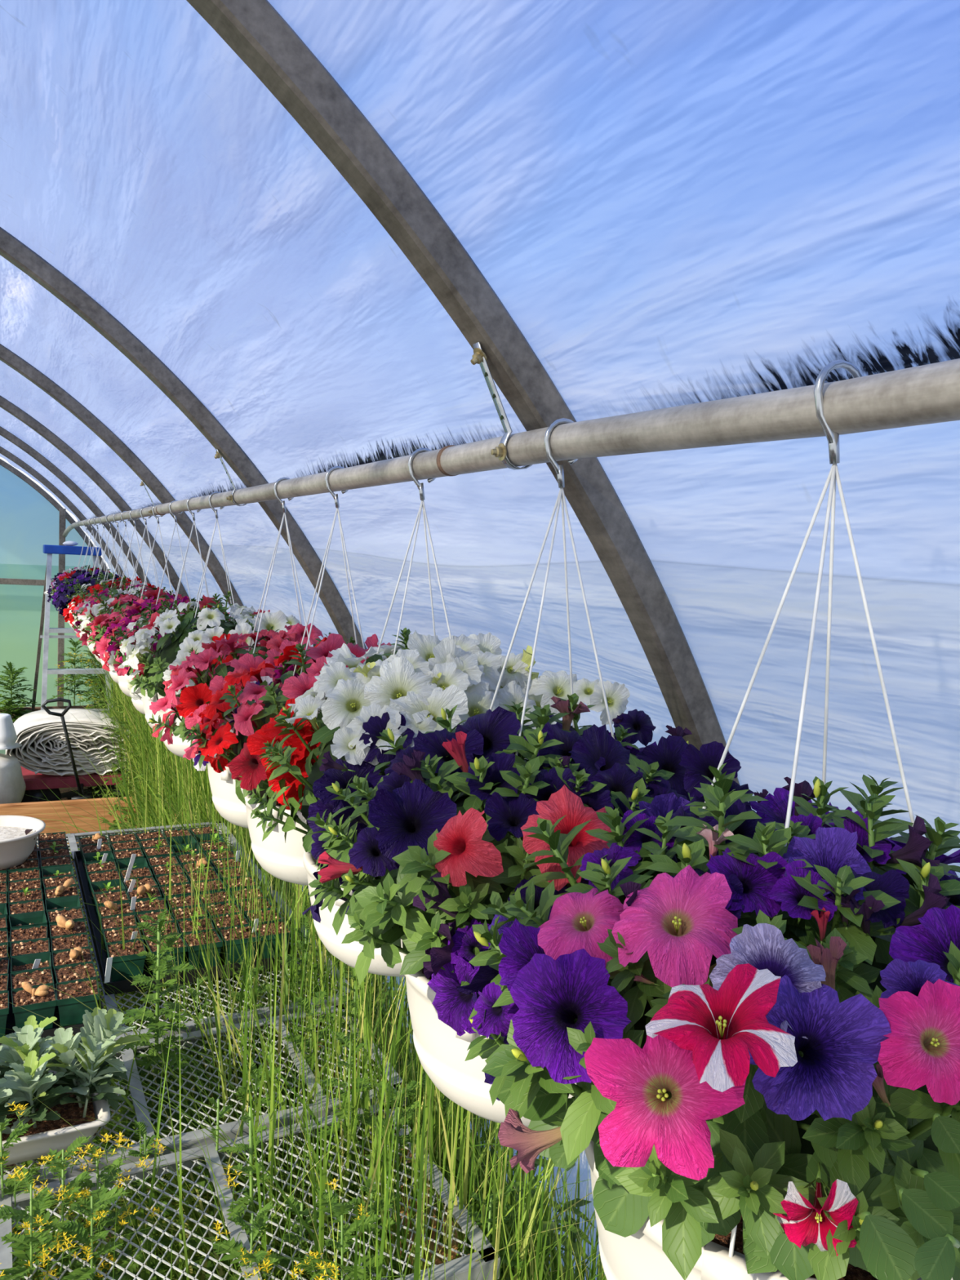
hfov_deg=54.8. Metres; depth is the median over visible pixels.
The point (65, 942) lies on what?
nursery pot
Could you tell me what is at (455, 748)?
flower
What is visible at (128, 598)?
flower
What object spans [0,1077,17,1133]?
dusty miller
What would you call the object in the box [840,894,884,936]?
flower
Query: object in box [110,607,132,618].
flower
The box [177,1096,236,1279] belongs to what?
leafy weed
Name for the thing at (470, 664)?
flower
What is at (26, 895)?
nursery pot
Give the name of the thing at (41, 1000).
nursery pot
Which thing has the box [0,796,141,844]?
board
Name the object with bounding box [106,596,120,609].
flower
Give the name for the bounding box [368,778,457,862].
flower
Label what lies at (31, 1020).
dusty miller
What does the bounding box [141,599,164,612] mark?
flower
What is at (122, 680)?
pot
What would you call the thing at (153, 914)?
nursery pot
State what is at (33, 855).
nursery pot
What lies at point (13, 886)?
nursery pot
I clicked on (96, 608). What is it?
flower
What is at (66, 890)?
nursery pot
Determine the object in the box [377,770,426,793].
flower
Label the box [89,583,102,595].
flower
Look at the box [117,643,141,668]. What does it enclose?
flower
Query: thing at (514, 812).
flower
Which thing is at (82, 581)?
flower
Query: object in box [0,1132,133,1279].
weed
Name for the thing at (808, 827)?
flower
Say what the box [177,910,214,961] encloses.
nursery pot
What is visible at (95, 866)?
nursery pot
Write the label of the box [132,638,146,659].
flower
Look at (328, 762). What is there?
flower
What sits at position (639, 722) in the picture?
flower
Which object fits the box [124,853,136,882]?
plant tag
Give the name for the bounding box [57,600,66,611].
flower
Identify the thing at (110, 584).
flower
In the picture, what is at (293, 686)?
flower
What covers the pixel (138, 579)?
flower
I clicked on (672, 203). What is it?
cover
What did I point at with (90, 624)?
flower
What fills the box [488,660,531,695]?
flower
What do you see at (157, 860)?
nursery pot
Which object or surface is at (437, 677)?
flower
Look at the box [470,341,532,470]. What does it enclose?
strap
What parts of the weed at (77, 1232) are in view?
stem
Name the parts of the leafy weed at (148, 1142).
stem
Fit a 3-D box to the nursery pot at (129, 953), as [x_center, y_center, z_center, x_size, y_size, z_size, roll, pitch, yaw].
[-0.808,0.741,2.113,0.079,0.081,0.079,1,5,-25]
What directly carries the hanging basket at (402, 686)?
hanging from the pipe
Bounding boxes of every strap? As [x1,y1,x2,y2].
[140,480,160,516]
[213,448,247,506]
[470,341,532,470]
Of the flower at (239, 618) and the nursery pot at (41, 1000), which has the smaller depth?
the nursery pot at (41, 1000)
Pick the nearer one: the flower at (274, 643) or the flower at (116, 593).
the flower at (274, 643)
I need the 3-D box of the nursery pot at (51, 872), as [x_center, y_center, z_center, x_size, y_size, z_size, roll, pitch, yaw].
[-1.178,0.682,2.583,0.079,0.082,0.079,0,5,-27]
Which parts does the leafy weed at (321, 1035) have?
stem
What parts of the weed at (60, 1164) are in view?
stem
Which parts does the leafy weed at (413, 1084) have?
stem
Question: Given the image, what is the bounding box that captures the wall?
[0,465,112,754]
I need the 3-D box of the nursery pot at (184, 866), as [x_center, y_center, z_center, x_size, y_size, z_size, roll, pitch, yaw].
[-0.817,0.682,2.679,0.079,0.102,0.079,0,6,-29]
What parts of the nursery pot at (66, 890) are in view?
square pot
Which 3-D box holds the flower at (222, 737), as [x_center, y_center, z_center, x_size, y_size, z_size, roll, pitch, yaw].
[-0.380,0.153,1.365,0.060,0.059,0.036,10,-31,42]
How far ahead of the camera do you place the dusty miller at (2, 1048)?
1.59 m
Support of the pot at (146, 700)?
on the hanging basket at (123, 639)
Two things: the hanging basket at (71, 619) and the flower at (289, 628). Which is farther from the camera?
the hanging basket at (71, 619)
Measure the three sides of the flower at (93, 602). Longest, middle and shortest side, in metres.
0.057 x 0.055 x 0.041 m
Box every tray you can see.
[0,848,103,1044]
[74,850,297,995]
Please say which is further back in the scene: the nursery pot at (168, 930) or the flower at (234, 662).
the nursery pot at (168, 930)
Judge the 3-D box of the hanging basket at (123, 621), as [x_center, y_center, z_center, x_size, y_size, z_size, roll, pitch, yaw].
[-0.940,-0.099,2.846,0.448,0.654,0.452,0,5,-27]
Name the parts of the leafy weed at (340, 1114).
stem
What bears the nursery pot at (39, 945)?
on the tray at (11, 1017)
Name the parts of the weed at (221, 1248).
stem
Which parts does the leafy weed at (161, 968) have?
stem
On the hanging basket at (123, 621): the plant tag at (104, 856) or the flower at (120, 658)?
the flower at (120, 658)
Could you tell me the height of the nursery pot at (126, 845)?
0.081 m
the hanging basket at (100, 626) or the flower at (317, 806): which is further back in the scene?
the hanging basket at (100, 626)
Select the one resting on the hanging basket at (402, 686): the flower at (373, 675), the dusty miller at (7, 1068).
the flower at (373, 675)
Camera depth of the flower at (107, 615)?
3.20 m
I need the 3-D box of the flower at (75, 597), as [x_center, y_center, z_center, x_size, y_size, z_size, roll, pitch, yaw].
[-1.800,-0.174,4.119,0.039,0.060,0.054,31,35,-19]
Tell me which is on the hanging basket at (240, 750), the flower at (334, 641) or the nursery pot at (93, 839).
the flower at (334, 641)
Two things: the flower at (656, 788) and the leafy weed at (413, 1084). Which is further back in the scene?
the leafy weed at (413, 1084)
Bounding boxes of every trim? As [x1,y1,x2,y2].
[0,577,53,586]
[57,508,66,706]
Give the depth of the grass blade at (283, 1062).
1.75 m
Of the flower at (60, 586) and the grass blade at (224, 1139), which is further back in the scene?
the flower at (60, 586)
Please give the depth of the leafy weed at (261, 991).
2.06 m
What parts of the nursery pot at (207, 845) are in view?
square pot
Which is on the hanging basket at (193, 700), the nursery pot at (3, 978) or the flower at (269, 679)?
the flower at (269, 679)
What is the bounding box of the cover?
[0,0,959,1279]
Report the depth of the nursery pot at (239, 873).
2.64 m
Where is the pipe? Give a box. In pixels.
[62,358,959,537]
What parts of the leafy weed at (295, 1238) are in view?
stem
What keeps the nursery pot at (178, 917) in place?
on the tray at (125, 986)
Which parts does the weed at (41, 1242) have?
stem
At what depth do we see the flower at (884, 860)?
0.56 m
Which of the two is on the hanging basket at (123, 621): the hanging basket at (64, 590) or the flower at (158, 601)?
the flower at (158, 601)
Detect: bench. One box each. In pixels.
[0,1004,408,1194]
[0,1102,500,1279]
[36,821,359,1040]
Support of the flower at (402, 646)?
on the hanging basket at (402, 686)
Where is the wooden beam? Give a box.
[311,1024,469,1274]
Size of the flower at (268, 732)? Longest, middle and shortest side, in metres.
0.091 x 0.088 x 0.063 m
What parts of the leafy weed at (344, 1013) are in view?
stem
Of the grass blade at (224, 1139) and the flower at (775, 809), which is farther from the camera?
the grass blade at (224, 1139)
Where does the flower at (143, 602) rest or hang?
on the hanging basket at (123, 621)
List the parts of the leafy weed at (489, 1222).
stem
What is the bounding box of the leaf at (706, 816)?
[654,805,714,841]
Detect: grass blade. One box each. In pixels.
[107,917,212,1006]
[149,1040,288,1108]
[162,1089,309,1175]
[173,1097,282,1212]
[190,1141,302,1247]
[248,1022,340,1151]
[267,1156,311,1204]
[324,1148,341,1255]
[501,1239,568,1267]
[503,1160,551,1238]
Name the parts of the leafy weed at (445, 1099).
stem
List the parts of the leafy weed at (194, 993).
stem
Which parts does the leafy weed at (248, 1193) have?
stem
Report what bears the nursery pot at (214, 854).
on the tray at (125, 986)
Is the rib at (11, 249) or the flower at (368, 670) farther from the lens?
the rib at (11, 249)
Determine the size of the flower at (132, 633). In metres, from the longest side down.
0.056 x 0.052 x 0.043 m
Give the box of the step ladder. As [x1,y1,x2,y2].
[31,544,112,712]
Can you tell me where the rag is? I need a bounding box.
[62,541,78,546]
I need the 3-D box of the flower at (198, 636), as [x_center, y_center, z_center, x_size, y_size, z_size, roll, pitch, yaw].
[-0.645,0.002,2.117,0.056,0.055,0.031,26,-23,6]
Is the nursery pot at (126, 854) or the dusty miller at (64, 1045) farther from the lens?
the nursery pot at (126, 854)
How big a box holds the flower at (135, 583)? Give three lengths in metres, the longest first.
0.071 x 0.070 x 0.056 m
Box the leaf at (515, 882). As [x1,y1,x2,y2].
[507,875,556,919]
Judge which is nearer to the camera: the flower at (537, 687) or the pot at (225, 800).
the flower at (537, 687)
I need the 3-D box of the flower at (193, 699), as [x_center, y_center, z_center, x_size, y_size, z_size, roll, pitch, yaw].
[-0.471,0.108,1.567,0.068,0.068,0.054,-6,-16,4]
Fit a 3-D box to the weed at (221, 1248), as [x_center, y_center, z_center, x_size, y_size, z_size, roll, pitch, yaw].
[-0.347,1.203,1.309,0.196,0.850,0.218,3,5,0]
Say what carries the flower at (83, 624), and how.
on the hanging basket at (131, 590)
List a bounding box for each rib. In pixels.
[0,226,413,1045]
[0,343,291,889]
[0,395,190,599]
[0,426,151,584]
[0,446,125,576]
[0,458,108,570]
[186,0,739,855]
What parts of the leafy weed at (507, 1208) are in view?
stem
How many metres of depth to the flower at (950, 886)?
0.52 m
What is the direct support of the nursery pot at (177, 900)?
on the tray at (125, 986)
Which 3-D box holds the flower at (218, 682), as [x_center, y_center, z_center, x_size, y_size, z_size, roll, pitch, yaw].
[-0.424,0.091,1.563,0.066,0.065,0.041,32,-20,13]
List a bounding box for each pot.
[0,753,26,804]
[0,871,7,882]
[0,881,7,896]
[0,892,7,907]
[0,902,7,919]
[0,915,7,929]
[0,928,8,944]
[0,942,8,959]
[0,958,8,974]
[0,973,8,991]
[0,991,8,1037]
[7,858,39,874]
[7,878,40,892]
[8,868,39,881]
[8,887,43,906]
[8,899,44,915]
[8,911,47,930]
[8,924,47,946]
[10,937,49,959]
[10,951,51,973]
[10,967,53,990]
[11,981,57,1030]
[26,850,38,859]
[37,831,66,841]
[38,839,67,862]
[40,841,70,861]
[40,855,71,871]
[41,865,74,878]
[41,874,76,897]
[44,878,79,899]
[44,895,80,932]
[47,906,84,928]
[48,915,87,937]
[50,933,89,955]
[52,946,92,988]
[53,961,97,982]
[56,977,99,1026]
[78,832,108,861]
[80,842,111,871]
[82,850,115,879]
[85,859,116,892]
[87,631,93,653]
[87,869,121,903]
[89,879,125,915]
[90,632,101,662]
[93,889,129,923]
[96,900,134,936]
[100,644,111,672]
[100,913,137,958]
[103,925,142,958]
[106,651,118,683]
[106,939,146,982]
[107,832,137,848]
[110,840,142,853]
[112,848,144,869]
[115,671,130,697]
[116,857,148,872]
[120,866,152,880]
[122,875,157,893]
[127,883,161,903]
[131,671,145,714]
[133,892,167,922]
[134,830,165,843]
[135,909,174,939]
[139,837,169,853]
[141,920,179,960]
[142,689,164,733]
[142,840,173,865]
[145,934,186,975]
[146,854,178,876]
[151,862,183,879]
[155,872,189,887]
[158,695,192,759]
[159,882,195,906]
[162,828,191,838]
[165,893,202,914]
[166,835,197,844]
[170,904,208,928]
[171,843,201,857]
[176,850,208,864]
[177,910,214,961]
[181,857,214,875]
[181,928,222,968]
[186,863,220,884]
[189,826,219,836]
[193,879,226,893]
[194,833,223,844]
[197,890,233,906]
[199,832,230,853]
[204,845,235,862]
[204,901,240,917]
[207,763,248,828]
[210,857,243,872]
[210,912,249,956]
[217,866,249,882]
[218,924,257,964]
[224,875,257,893]
[230,887,262,903]
[237,897,271,915]
[244,788,308,885]
[244,908,283,951]
[255,920,291,959]
[302,851,405,977]
[400,946,576,1127]
[584,1140,952,1279]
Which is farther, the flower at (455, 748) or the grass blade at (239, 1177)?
the grass blade at (239, 1177)
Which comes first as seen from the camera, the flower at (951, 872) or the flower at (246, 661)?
the flower at (951, 872)
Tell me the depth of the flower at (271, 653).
1.64 m
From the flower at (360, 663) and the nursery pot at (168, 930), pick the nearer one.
the flower at (360, 663)
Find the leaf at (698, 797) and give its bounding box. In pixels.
[690,780,754,813]
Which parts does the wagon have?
handle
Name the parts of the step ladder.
rail, rail, rail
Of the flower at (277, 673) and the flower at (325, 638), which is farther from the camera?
the flower at (277, 673)
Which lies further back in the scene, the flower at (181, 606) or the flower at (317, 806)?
the flower at (181, 606)
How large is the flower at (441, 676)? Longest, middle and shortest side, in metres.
0.068 x 0.061 x 0.045 m
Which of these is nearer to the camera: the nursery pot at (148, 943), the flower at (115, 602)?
the nursery pot at (148, 943)
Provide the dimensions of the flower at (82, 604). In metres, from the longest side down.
0.064 x 0.046 x 0.045 m
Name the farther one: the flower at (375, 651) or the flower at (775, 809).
the flower at (375, 651)
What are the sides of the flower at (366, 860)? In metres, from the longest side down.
0.041 x 0.036 x 0.033 m
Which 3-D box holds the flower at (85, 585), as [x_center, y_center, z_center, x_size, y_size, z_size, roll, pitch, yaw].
[-1.787,-0.233,4.189,0.057,0.048,0.052,2,5,-5]
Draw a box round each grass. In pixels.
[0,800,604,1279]
[12,677,604,1279]
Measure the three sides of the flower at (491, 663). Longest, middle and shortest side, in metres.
0.059 x 0.058 x 0.048 m
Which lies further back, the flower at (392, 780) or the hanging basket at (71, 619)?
the hanging basket at (71, 619)
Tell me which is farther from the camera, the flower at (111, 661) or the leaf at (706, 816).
the flower at (111, 661)
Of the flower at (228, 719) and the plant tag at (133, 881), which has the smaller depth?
the flower at (228, 719)
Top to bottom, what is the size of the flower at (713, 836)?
0.030 m
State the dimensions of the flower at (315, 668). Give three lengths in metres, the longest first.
0.051 x 0.047 x 0.039 m
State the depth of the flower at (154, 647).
2.39 m
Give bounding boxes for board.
[0,705,105,719]
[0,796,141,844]
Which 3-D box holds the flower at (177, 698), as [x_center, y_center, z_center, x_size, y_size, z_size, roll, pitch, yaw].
[-0.578,0.134,1.849,0.072,0.071,0.045,-18,58,-39]
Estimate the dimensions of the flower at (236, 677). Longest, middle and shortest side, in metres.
0.058 x 0.057 x 0.035 m
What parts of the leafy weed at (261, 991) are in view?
stem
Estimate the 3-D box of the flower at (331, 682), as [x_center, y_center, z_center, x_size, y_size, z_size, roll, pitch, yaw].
[-0.167,0.057,1.104,0.053,0.054,0.034,14,-33,-6]
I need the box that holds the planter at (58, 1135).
[1,1070,110,1164]
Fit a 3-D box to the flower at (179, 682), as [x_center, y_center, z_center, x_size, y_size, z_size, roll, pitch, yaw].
[-0.536,0.086,1.674,0.068,0.043,0.068,-28,33,9]
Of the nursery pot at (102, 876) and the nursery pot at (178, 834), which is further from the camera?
the nursery pot at (178, 834)
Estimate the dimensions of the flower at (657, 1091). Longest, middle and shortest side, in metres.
0.060 x 0.058 x 0.047 m
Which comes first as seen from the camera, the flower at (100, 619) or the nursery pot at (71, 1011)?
the nursery pot at (71, 1011)
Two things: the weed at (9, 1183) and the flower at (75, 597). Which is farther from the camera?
the flower at (75, 597)
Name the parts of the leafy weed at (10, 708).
stem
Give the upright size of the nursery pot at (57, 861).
0.081 m
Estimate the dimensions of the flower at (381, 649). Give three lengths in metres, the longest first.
0.067 x 0.067 x 0.053 m
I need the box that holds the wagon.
[20,697,133,802]
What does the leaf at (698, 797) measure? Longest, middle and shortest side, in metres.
0.047 x 0.042 x 0.035 m
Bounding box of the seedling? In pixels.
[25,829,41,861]
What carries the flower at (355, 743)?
on the hanging basket at (402, 686)
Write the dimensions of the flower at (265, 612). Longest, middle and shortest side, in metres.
0.058 x 0.058 x 0.046 m
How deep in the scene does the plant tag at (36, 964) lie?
2.01 m
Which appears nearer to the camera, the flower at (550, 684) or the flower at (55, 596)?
the flower at (550, 684)
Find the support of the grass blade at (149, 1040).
on the floor
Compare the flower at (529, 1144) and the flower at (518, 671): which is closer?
the flower at (529, 1144)
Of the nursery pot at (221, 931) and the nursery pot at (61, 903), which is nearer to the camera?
the nursery pot at (221, 931)
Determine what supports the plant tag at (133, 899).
in the nursery pot at (104, 910)
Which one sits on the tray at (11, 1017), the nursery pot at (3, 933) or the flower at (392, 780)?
the nursery pot at (3, 933)
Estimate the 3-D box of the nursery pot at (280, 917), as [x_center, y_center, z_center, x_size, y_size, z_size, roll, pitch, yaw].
[-0.548,0.734,2.343,0.079,0.081,0.079,0,5,-27]
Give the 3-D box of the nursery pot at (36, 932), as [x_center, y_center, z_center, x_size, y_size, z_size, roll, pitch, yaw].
[-1.057,0.724,2.168,0.079,0.081,0.079,1,5,-25]
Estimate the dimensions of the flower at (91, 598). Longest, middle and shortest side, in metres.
0.055 x 0.050 x 0.041 m
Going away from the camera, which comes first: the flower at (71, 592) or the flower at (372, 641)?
the flower at (372, 641)
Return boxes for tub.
[0,713,22,750]
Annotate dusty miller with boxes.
[0,1015,57,1079]
[0,1024,77,1108]
[0,1045,9,1065]
[0,1050,71,1132]
[0,1066,13,1075]
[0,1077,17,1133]
[3,1041,59,1117]
[42,1026,109,1110]
[50,1008,141,1110]
[57,1035,127,1117]
[75,1007,121,1084]
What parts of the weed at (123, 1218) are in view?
stem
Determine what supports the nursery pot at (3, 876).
on the tray at (11, 1017)
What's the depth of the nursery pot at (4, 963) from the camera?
2.00 m
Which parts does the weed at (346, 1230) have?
stem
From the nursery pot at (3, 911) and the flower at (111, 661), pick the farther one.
the flower at (111, 661)
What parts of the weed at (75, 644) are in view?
stem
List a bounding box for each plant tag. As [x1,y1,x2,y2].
[31,959,40,968]
[97,839,102,848]
[101,853,107,863]
[104,956,112,982]
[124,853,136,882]
[127,879,135,896]
[130,896,136,910]
[130,931,137,939]
[235,850,239,862]
[252,918,258,933]
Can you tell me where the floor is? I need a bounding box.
[0,786,173,1279]
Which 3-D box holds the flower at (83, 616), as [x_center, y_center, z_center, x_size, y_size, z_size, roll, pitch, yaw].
[-1.405,-0.088,3.326,0.057,0.072,0.072,39,9,-29]
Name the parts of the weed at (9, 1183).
stem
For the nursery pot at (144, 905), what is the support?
on the tray at (125, 986)
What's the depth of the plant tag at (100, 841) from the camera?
2.80 m
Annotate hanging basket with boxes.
[44,519,119,623]
[49,516,119,633]
[49,518,114,628]
[51,515,128,638]
[57,514,126,647]
[62,512,142,653]
[67,511,155,662]
[71,509,168,672]
[73,506,188,683]
[86,503,198,697]
[94,500,230,714]
[106,496,252,733]
[117,491,300,759]
[146,477,355,828]
[182,466,391,885]
[247,448,630,977]
[302,417,768,1127]
[456,359,959,1279]
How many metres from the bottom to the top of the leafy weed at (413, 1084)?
0.879 m
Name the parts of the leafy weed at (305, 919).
stem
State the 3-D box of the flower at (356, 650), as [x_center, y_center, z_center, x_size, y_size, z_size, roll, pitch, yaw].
[-0.195,0.041,1.423,0.082,0.047,0.084,-11,50,-30]
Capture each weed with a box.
[0,661,40,723]
[0,1101,59,1279]
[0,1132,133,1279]
[0,1164,71,1279]
[33,1138,166,1279]
[47,638,93,706]
[49,1147,130,1279]
[66,646,104,706]
[75,658,115,708]
[98,907,203,1257]
[115,1119,175,1279]
[174,976,222,1253]
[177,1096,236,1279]
[194,961,274,1179]
[206,1061,300,1279]
[207,1164,283,1279]
[225,1106,284,1279]
[266,1195,319,1279]
[274,914,336,1065]
[275,990,338,1178]
[288,1178,385,1279]
[297,1031,377,1268]
[321,964,384,1086]
[340,1176,403,1279]
[350,1080,427,1266]
[411,1071,463,1178]
[456,1184,523,1279]
[495,1173,560,1279]
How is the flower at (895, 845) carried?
on the hanging basket at (759, 1045)
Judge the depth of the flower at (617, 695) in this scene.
1.16 m
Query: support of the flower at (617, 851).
on the hanging basket at (759, 1045)
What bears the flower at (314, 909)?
on the hanging basket at (442, 833)
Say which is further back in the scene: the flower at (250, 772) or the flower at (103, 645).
the flower at (103, 645)
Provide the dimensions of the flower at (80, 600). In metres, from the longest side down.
0.062 x 0.060 x 0.037 m
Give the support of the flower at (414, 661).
on the hanging basket at (402, 686)
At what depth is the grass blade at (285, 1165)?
1.59 m
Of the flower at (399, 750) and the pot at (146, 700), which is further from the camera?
the pot at (146, 700)
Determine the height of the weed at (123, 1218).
0.860 m
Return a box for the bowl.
[0,815,45,870]
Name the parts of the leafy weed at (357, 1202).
stem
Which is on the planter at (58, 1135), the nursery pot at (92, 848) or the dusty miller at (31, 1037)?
the dusty miller at (31, 1037)
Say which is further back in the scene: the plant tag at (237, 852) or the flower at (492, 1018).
the plant tag at (237, 852)
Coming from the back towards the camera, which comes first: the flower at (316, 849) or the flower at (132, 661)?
the flower at (132, 661)
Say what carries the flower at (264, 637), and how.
on the hanging basket at (193, 700)
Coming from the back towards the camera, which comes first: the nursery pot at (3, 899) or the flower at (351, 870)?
the nursery pot at (3, 899)
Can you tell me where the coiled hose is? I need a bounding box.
[5,708,130,776]
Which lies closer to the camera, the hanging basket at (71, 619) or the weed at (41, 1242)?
the weed at (41, 1242)
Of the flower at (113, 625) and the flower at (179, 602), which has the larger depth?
the flower at (113, 625)
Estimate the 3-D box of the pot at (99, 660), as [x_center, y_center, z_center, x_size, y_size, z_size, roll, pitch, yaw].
[-1.533,0.036,3.985,0.267,0.134,0.267,0,5,-27]
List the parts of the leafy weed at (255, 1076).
stem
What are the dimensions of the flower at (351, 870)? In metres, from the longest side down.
0.059 x 0.025 x 0.025 m
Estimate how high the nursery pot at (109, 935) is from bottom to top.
0.081 m
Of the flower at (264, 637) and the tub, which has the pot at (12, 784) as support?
the tub
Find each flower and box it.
[46,585,52,595]
[51,595,64,605]
[52,591,58,601]
[57,583,66,591]
[57,584,69,595]
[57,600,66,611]
[58,575,69,581]
[58,607,66,617]
[59,595,72,602]
[60,583,72,591]
[62,603,75,616]
[64,569,75,577]
[64,588,78,595]
[64,613,69,622]
[66,586,74,595]
[67,611,75,626]
[68,595,77,604]
[68,597,79,610]
[70,573,80,579]
[71,572,82,579]
[71,613,79,626]
[72,603,86,613]
[73,573,84,584]
[74,602,84,613]
[75,578,88,585]
[75,617,81,632]
[75,627,90,637]
[77,595,88,602]
[77,603,93,617]
[77,603,94,620]
[77,617,91,631]
[78,631,89,645]
[80,583,91,593]
[84,573,97,577]
[84,593,98,601]
[84,600,97,607]
[85,568,99,574]
[86,580,95,586]
[86,613,103,628]
[87,625,101,639]
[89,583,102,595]
[90,603,98,616]
[90,614,107,629]
[92,603,105,617]
[92,644,102,658]
[93,613,111,629]
[94,568,106,573]
[94,635,111,658]
[97,587,109,596]
[99,578,112,584]
[99,615,115,628]
[102,597,115,612]
[102,622,118,638]
[102,651,110,671]
[106,581,120,587]
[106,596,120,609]
[106,636,119,655]
[106,650,121,672]
[107,616,125,626]
[108,588,126,597]
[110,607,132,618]
[111,616,125,636]
[112,583,126,589]
[112,655,129,675]
[115,617,138,631]
[115,628,135,643]
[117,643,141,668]
[118,592,135,599]
[119,595,139,605]
[119,635,135,654]
[119,652,130,670]
[123,608,143,616]
[124,576,141,582]
[124,586,139,595]
[124,595,144,613]
[124,670,141,700]
[126,615,147,631]
[127,629,137,643]
[127,644,146,669]
[129,579,146,585]
[131,609,150,622]
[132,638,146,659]
[132,663,145,679]
[133,595,155,609]
[133,673,147,700]
[134,621,159,643]
[137,637,157,656]
[139,591,157,599]
[139,612,159,631]
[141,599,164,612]
[141,626,159,642]
[145,586,164,598]
[149,633,166,657]
[149,687,177,715]
[151,598,168,608]
[151,711,174,737]
[153,608,178,628]
[159,616,180,636]
[160,712,180,744]
[162,662,195,694]
[162,664,187,690]
[164,599,188,615]
[164,667,197,705]
[167,592,189,602]
[168,649,195,678]
[171,696,182,707]
[172,652,195,669]
[175,683,214,718]
[176,636,204,657]
[177,601,199,612]
[177,660,201,675]
[182,713,208,759]
[184,703,224,739]
[186,666,200,684]
[187,629,208,643]
[189,647,222,672]
[190,731,212,759]
[192,739,217,770]
[196,594,222,609]
[196,607,225,630]
[197,712,222,746]
[198,688,229,723]
[198,721,238,757]
[200,702,223,724]
[200,747,230,773]
[201,625,226,644]
[201,641,235,661]
[206,682,239,723]
[207,633,236,666]
[208,660,231,680]
[208,675,239,702]
[214,632,246,657]
[220,638,251,659]
[222,668,253,690]
[222,702,241,733]
[224,669,250,687]
[226,742,266,790]
[227,602,253,617]
[227,622,260,650]
[229,605,256,622]
[230,613,257,626]
[230,656,256,671]
[231,702,265,736]
[237,653,275,678]
[238,629,271,646]
[239,680,270,703]
[240,660,275,687]
[241,610,257,618]
[246,715,312,769]
[249,669,279,688]
[249,675,278,702]
[252,608,270,614]
[253,610,289,632]
[253,630,284,652]
[255,629,278,649]
[262,697,311,742]
[264,648,284,667]
[265,629,297,641]
[266,635,284,653]
[266,736,320,808]
[273,644,306,672]
[273,663,299,683]
[276,762,308,810]
[279,639,314,670]
[280,671,319,698]
[284,625,292,639]
[284,694,325,729]
[285,614,300,625]
[287,694,327,720]
[288,622,323,644]
[288,724,319,762]
[291,636,327,662]
[293,687,318,712]
[302,859,347,923]
[305,633,345,660]
[306,655,328,677]
[306,786,363,842]
[310,832,328,859]
[312,665,355,699]
[312,759,383,812]
[315,693,325,717]
[317,662,357,693]
[317,851,363,883]
[319,751,355,773]
[320,653,357,673]
[320,678,370,729]
[325,643,377,668]
[327,642,368,667]
[328,782,373,842]
[330,725,373,765]
[345,702,402,765]
[348,826,399,876]
[351,664,365,679]
[352,662,375,677]
[356,659,385,666]
[357,659,387,689]
[359,711,414,766]
[364,633,391,650]
[364,640,403,657]
[364,654,436,723]
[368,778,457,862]
[377,642,398,659]
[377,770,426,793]
[384,746,430,779]
[385,648,430,675]
[385,684,468,747]
[391,633,412,653]
[391,749,431,788]
[403,713,437,750]
[406,631,462,661]
[412,728,484,775]
[422,920,456,978]
[426,662,470,690]
[426,951,479,1035]
[427,639,482,690]
[431,672,443,691]
[433,807,503,886]
[441,731,468,773]
[442,634,479,653]
[445,653,488,693]
[448,918,491,984]
[454,706,520,763]
[456,914,511,1009]
[458,689,498,724]
[466,751,524,799]
[467,631,502,671]
[471,982,519,1038]
[475,650,502,690]
[484,791,538,841]
[484,1034,509,1101]
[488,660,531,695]
[488,914,523,947]
[496,680,542,728]
[497,653,532,689]
[497,1107,563,1173]
[498,918,545,991]
[505,644,538,679]
[509,948,631,1084]
[519,767,583,803]
[520,784,611,890]
[524,679,555,724]
[528,670,577,722]
[536,722,605,777]
[537,888,625,968]
[547,877,588,919]
[548,712,608,735]
[550,696,590,730]
[552,755,570,768]
[568,724,644,779]
[571,781,613,813]
[573,678,602,705]
[579,842,641,890]
[584,1035,746,1180]
[587,762,650,817]
[589,680,630,724]
[608,732,657,756]
[611,864,737,986]
[612,712,623,723]
[613,709,656,746]
[619,881,641,906]
[621,809,674,854]
[633,973,660,986]
[636,734,688,797]
[638,791,696,862]
[644,963,797,1092]
[645,776,691,813]
[664,724,692,737]
[671,868,744,919]
[679,741,741,797]
[696,824,733,861]
[706,847,787,918]
[709,798,765,853]
[709,923,826,1039]
[747,974,891,1120]
[749,787,835,831]
[753,789,768,803]
[768,860,837,921]
[773,1178,857,1256]
[782,777,815,816]
[782,826,871,904]
[784,813,823,844]
[806,936,846,1003]
[810,906,830,945]
[824,885,860,928]
[826,801,909,849]
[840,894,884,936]
[841,867,910,928]
[843,817,892,864]
[871,1063,895,1116]
[872,815,939,871]
[876,873,950,932]
[877,978,959,1105]
[880,958,959,998]
[884,837,959,874]
[888,904,959,982]
[939,875,959,906]
[946,870,958,877]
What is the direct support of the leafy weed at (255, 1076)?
on the floor
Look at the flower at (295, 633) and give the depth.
1.76 m
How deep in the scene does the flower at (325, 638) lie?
1.52 m
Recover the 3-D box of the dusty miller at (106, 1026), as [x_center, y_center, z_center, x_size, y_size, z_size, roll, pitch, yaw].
[-0.668,0.724,1.603,0.139,0.159,0.132,6,6,37]
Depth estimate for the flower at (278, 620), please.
2.26 m
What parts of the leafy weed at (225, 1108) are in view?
stem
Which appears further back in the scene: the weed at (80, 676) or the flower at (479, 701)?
the weed at (80, 676)

